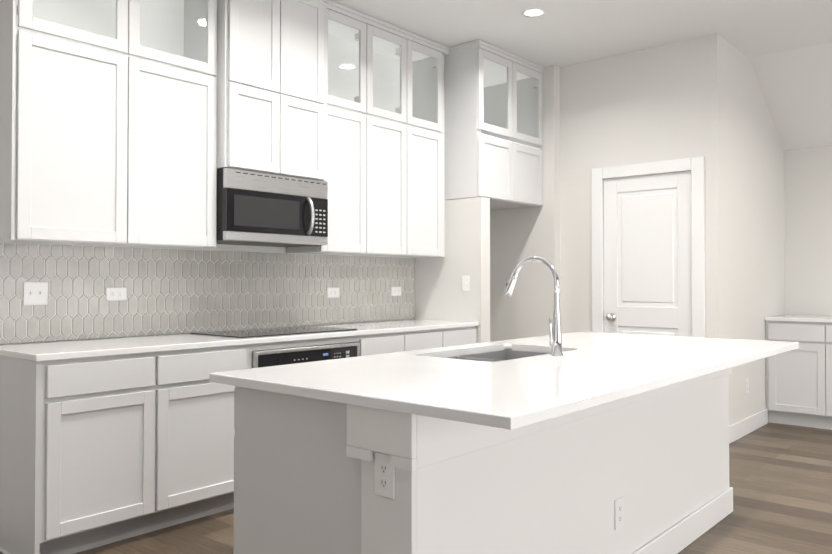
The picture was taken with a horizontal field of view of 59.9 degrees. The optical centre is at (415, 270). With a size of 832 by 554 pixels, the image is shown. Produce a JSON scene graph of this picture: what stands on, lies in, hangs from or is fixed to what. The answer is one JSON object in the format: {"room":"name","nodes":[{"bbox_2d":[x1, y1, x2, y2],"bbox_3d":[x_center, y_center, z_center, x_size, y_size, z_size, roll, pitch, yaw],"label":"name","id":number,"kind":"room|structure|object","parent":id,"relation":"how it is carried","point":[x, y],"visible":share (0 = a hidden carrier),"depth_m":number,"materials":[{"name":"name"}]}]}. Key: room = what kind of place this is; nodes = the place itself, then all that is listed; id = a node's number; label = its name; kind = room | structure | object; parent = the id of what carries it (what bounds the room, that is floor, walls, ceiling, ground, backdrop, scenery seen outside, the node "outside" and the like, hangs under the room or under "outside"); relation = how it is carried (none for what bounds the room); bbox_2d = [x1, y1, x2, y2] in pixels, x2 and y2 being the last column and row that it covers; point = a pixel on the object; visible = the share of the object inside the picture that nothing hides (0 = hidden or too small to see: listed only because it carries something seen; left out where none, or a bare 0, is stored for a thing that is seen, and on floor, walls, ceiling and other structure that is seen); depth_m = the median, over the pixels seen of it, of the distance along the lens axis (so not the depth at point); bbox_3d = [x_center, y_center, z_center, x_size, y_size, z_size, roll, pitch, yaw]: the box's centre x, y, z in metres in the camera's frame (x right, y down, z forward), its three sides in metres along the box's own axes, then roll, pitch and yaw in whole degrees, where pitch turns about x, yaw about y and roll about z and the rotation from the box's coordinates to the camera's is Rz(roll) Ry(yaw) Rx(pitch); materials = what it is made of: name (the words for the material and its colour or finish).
{"room":"kitchen","nodes":[
{"label":"kitchen","id":0,"kind":"room"},
{"bbox_2d":[0,243,409,344],"bbox_3d":[-2.375,-0.257,3.222,0.150,3.050,9.150,-1,-1,41],"label":"wall","id":1,"kind":"structure","parent":0,"point":[243,248],"depth_m":4.59,"materials":[{"name":"white paint"}]},
{"bbox_2d":[0,547,10,553],"bbox_3d":[-1.830,1.204,3.223,0.590,0.130,0.020,-1,-1,41],"label":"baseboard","id":2,"kind":"structure","parent":1,"relation":"attached to","point":[2,550],"depth_m":3.23,"materials":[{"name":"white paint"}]},
{"bbox_2d":[0,243,414,343],"bbox_3d":[-1.037,0.126,4.655,0.008,0.494,3.161,-1,-1,41],"label":"tile backsplash","id":3,"kind":"structure","parent":1,"relation":"attached to","point":[173,291],"depth_m":4.27,"materials":[{"name":"tile"}]},
{"bbox_2d":[23,282,47,304],"bbox_3d":[-1.906,0.114,3.624,0.013,0.116,0.116,-1,-1,41],"label":"light switch","id":4,"kind":"object","parent":3,"relation":"attached to","point":[35,293],"visible":1,"depth_m":3.62,"materials":[{"name":"white plastic"}]},
{"bbox_2d":[106,287,126,300],"bbox_3d":[-1.635,0.127,3.945,0.007,0.072,0.116,-1,-1,41],"label":"outlet","id":5,"kind":"object","parent":3,"relation":"attached to","point":[116,293],"visible":1,"depth_m":3.94,"materials":[{"name":"white plastic"}]},
{"bbox_2d":[327,288,338,297],"bbox_3d":[-0.590,0.155,5.163,0.007,0.072,0.116,-1,-1,41],"label":"outlet","id":6,"kind":"object","parent":3,"relation":"attached to","point":[332,292],"visible":1,"depth_m":5.16,"materials":[{"name":"white plastic"}]},
{"bbox_2d":[391,287,400,295],"bbox_3d":[-0.154,0.161,5.672,0.007,0.072,0.116,-1,-1,41],"label":"outlet","id":7,"kind":"object","parent":3,"relation":"attached to","point":[395,291],"visible":1,"depth_m":5.67,"materials":[{"name":"white plastic"}]},
{"bbox_2d":[0,0,483,257],"bbox_3d":[-0.790,-0.943,4.471,0.638,1.638,3.183,-1,-1,41],"label":"upper cabinet","id":8,"kind":"object","parent":1,"relation":"attached to","point":[132,123],"depth_m":4.07,"materials":[{"name":"white paint"}]},
{"bbox_2d":[217,168,327,246],"bbox_3d":[-0.940,-0.366,4.410,0.476,0.403,0.757,-1,-1,41],"label":"microwave","id":9,"kind":"object","parent":8,"relation":"attached to","point":[254,208],"visible":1,"depth_m":4.25,"materials":[{"name":"silver metal"}]},
{"bbox_2d":[484,41,543,209],"bbox_3d":[0.513,-0.922,5.991,0.638,1.638,1.003,-1,-1,41],"label":"upper cabinet","id":10,"kind":"object","parent":1,"relation":"attached to","point":[513,137],"depth_m":5.96,"materials":[{"name":"white paint"}]},
{"bbox_2d":[0,422,831,553],"bbox_3d":[1.239,1.306,2.307,8.500,0.100,12.500,-1,-1,41],"label":"floor","id":11,"kind":"structure","parent":0,"point":[780,479],"depth_m":3.79,"materials":[{"name":"brown wood"}]},
{"bbox_2d":[0,351,171,553],"bbox_3d":[-1.632,0.831,3.471,0.628,0.882,0.606,-1,-1,41],"label":"base cabinet","id":12,"kind":"object","parent":11,"relation":"on","point":[98,451],"depth_m":3.23,"materials":[{"name":"white paint"}]},
{"bbox_2d":[172,344,259,525],"bbox_3d":[-1.313,0.836,3.843,0.628,0.882,0.632,-1,-1,41],"label":"base cabinet","id":13,"kind":"object","parent":11,"relation":"on","point":[203,431],"depth_m":3.66,"materials":[{"name":"white paint"}]},
{"bbox_2d":[252,342,359,367],"bbox_3d":[-0.799,0.779,4.346,0.641,0.674,0.797,-1,-1,41],"label":"oven","id":14,"kind":"object","parent":13,"relation":"in","point":[277,357],"visible":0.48,"depth_m":4.15,"materials":[{"name":"black metal"}]},
{"bbox_2d":[292,331,415,355],"bbox_3d":[-0.429,0.850,4.873,0.628,0.882,0.481,-1,-1,41],"label":"base cabinet","id":15,"kind":"object","parent":11,"relation":"on","point":[374,344],"depth_m":4.61,"materials":[{"name":"white paint"}]},
{"bbox_2d":[416,328,451,349],"bbox_3d":[-0.180,0.855,5.165,0.628,0.882,0.530,-1,-1,41],"label":"base cabinet","id":16,"kind":"object","parent":11,"relation":"on","point":[425,339],"depth_m":5.05,"materials":[{"name":"white paint"}]},
{"bbox_2d":[452,326,475,345],"bbox_3d":[0.072,0.859,5.458,0.628,0.882,0.486,-1,-1,41],"label":"base cabinet","id":17,"kind":"object","parent":11,"relation":"on","point":[462,335],"depth_m":5.31,"materials":[{"name":"white paint"}]},
{"bbox_2d":[0,319,477,361],"bbox_3d":[-0.799,0.387,4.439,0.627,0.030,3.173,-1,-1,41],"label":"countertop","id":18,"kind":"structure","parent":17,"relation":"on","point":[55,350],"depth_m":3.72,"materials":[{"name":"white stone"}]},
{"bbox_2d":[190,326,356,337],"bbox_3d":[-0.846,0.367,4.398,0.500,0.006,0.880,-1,-1,41],"label":"cooktop","id":19,"kind":"object","parent":18,"relation":"in","point":[259,332],"visible":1,"depth_m":4.33,"materials":[{"name":"black glass"}]},
{"bbox_2d":[234,367,732,553],"bbox_3d":[0.523,0.826,3.116,0.828,0.882,2.605,-1,-1,41],"label":"kitchen island","id":20,"kind":"object","parent":11,"relation":"on","point":[304,471],"visible":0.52,"depth_m":2.30,"materials":[{"name":"white paint"}]},
{"bbox_2d":[375,452,394,498],"bbox_3d":[-0.085,0.551,1.946,0.072,0.116,0.007,-1,-1,41],"label":"outlet","id":21,"kind":"object","parent":20,"relation":"attached to","point":[384,478],"visible":1,"depth_m":1.94,"materials":[{"name":"white plastic"}]},
{"bbox_2d":[209,331,798,429],"bbox_3d":[0.622,0.367,3.044,1.200,0.030,2.645,-1,-1,41],"label":"island countertop","id":22,"kind":"structure","parent":20,"relation":"on","point":[588,370],"depth_m":2.39,"materials":[{"name":"white stone"}]},
{"bbox_2d":[446,350,549,361],"bbox_3d":[0.371,0.492,3.161,0.455,0.216,0.760,-1,-1,41],"label":"undermount sink","id":23,"kind":"object","parent":22,"relation":"in","point":[496,356],"visible":0.08,"depth_m":3.47,"materials":[{"name":"silver metal"}]},
{"bbox_2d":[503,256,562,355],"bbox_3d":[0.488,0.145,3.078,0.288,0.416,0.086,-1,-1,41],"label":"faucet","id":24,"kind":"object","parent":22,"relation":"on","point":[555,334],"visible":1,"depth_m":3.01,"materials":[{"name":"silver metal"}]},
{"bbox_2d":[615,496,623,529],"bbox_3d":[0.792,0.943,2.814,0.007,0.116,0.072,-1,-1,41],"label":"outlet","id":25,"kind":"object","parent":20,"relation":"attached to","point":[619,512],"visible":1,"depth_m":2.81,"materials":[{"name":"white plastic"}]},
{"bbox_2d":[766,321,813,427],"bbox_3d":[3.404,0.870,6.271,0.518,0.882,0.666,-1,-1,41],"label":"base cabinet","id":26,"kind":"object","parent":11,"relation":"on","point":[799,386],"depth_m":6.07,"materials":[{"name":"white paint"}]},
{"bbox_2d":[765,314,831,322],"bbox_3d":[4.215,0.402,5.576,2.662,0.030,0.677,-1,-1,41],"label":"countertop","id":27,"kind":"structure","parent":26,"relation":"on","point":[808,318],"depth_m":6.11,"materials":[{"name":"white stone"}]},
{"bbox_2d":[814,322,831,429],"bbox_3d":[3.721,0.866,6.000,0.556,0.882,0.666,-1,-1,41],"label":"base cabinet","id":28,"kind":"object","parent":11,"relation":"on","point":[822,331],"depth_m":5.91,"materials":[{"name":"white paint"}]},
{"bbox_2d":[415,197,489,342],"bbox_3d":[0.278,0.375,5.684,0.660,1.855,0.115,-1,-1,41],"label":"wall","id":29,"kind":"structure","parent":0,"point":[440,294],"depth_m":5.56,"materials":[{"name":"white paint"}]},
{"bbox_2d":[462,276,469,290],"bbox_3d":[0.380,0.095,5.515,0.072,0.116,0.013,-1,-1,41],"label":"switch","id":30,"kind":"object","parent":29,"relation":"attached to","point":[465,283],"visible":1,"depth_m":5.51,"materials":[{"name":"white plastic"}]},
{"bbox_2d":[490,65,559,341],"bbox_3d":[0.914,-0.213,6.365,0.750,3.050,0.095,-1,-1,41],"label":"wall","id":31,"kind":"structure","parent":0,"point":[517,237],"depth_m":6.22,"materials":[{"name":"white paint"}]},
{"bbox_2d":[331,0,831,149],"bbox_3d":[1.239,-1.498,2.346,8.500,0.791,12.500,-1,-1,41],"label":"ceiling","id":32,"kind":"structure","parent":0,"point":[784,47],"depth_m":5.29,"materials":[{"name":"white paint"}]},
{"bbox_2d":[521,8,546,17],"bbox_3d":[0.802,-1.755,4.912,0.170,0.006,0.170,-1,-1,41],"label":"recessed light","id":33,"kind":"object","parent":32,"relation":"in","point":[533,12],"visible":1,"depth_m":4.91,"materials":[{"name":"white paint"}]},
{"bbox_2d":[560,37,700,333],"bbox_3d":[1.433,-0.217,6.061,1.935,3.050,0.120,-1,-1,41],"label":"wall","id":34,"kind":"structure","parent":0,"point":[639,106],"depth_m":5.88,"materials":[{"name":"white paint"}]},
{"bbox_2d":[604,171,691,336],"bbox_3d":[1.822,0.271,5.681,0.722,2.048,0.035,-1,-1,41],"label":"pantry door","id":35,"kind":"structure","parent":34,"relation":"in","point":[647,260],"depth_m":5.66,"materials":[{"name":"white paint"}]},
{"bbox_2d":[606,313,615,320],"bbox_3d":[1.566,0.375,5.829,0.066,0.066,0.072,-1,-1,41],"label":"door knob","id":36,"kind":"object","parent":35,"relation":"attached to","point":[611,317],"depth_m":5.81,"materials":[{"name":"silver metal"}]},
{"bbox_2d":[592,156,704,336],"bbox_3d":[1.837,0.228,5.700,0.910,2.150,0.143,-1,-1,41],"label":"door frame","id":37,"kind":"structure","parent":34,"relation":"attached to","point":[694,166],"depth_m":5.55,"materials":[{"name":"white paint"}]},
{"bbox_2d":[701,33,784,425],"bbox_3d":[2.816,-0.217,6.095,0.120,3.050,1.970,-1,-1,41],"label":"wall","id":38,"kind":"structure","parent":0,"point":[742,151],"depth_m":5.71,"materials":[{"name":"white paint"}]},
{"bbox_2d":[745,379,748,393],"bbox_3d":[2.653,0.924,5.790,0.007,0.116,0.072,-1,-1,41],"label":"outlet","id":39,"kind":"object","parent":38,"relation":"attached to","point":[746,386],"visible":1,"depth_m":5.78,"materials":[{"name":"white plastic"}]},
{"bbox_2d":[729,409,767,443],"bbox_3d":[2.606,1.239,5.737,0.030,0.130,1.213,-1,-1,41],"label":"baseboard","id":40,"kind":"structure","parent":38,"relation":"attached to","point":[744,427],"depth_m":5.76,"materials":[{"name":"white paint"}]},
{"bbox_2d":[784,145,831,315],"bbox_3d":[5.530,0.043,4.982,5.445,2.500,0.120,-1,-1,41],"label":"wall","id":41,"kind":"structure","parent":0,"point":[808,221],"depth_m":6.58,"materials":[{"name":"white paint"}]}
]}

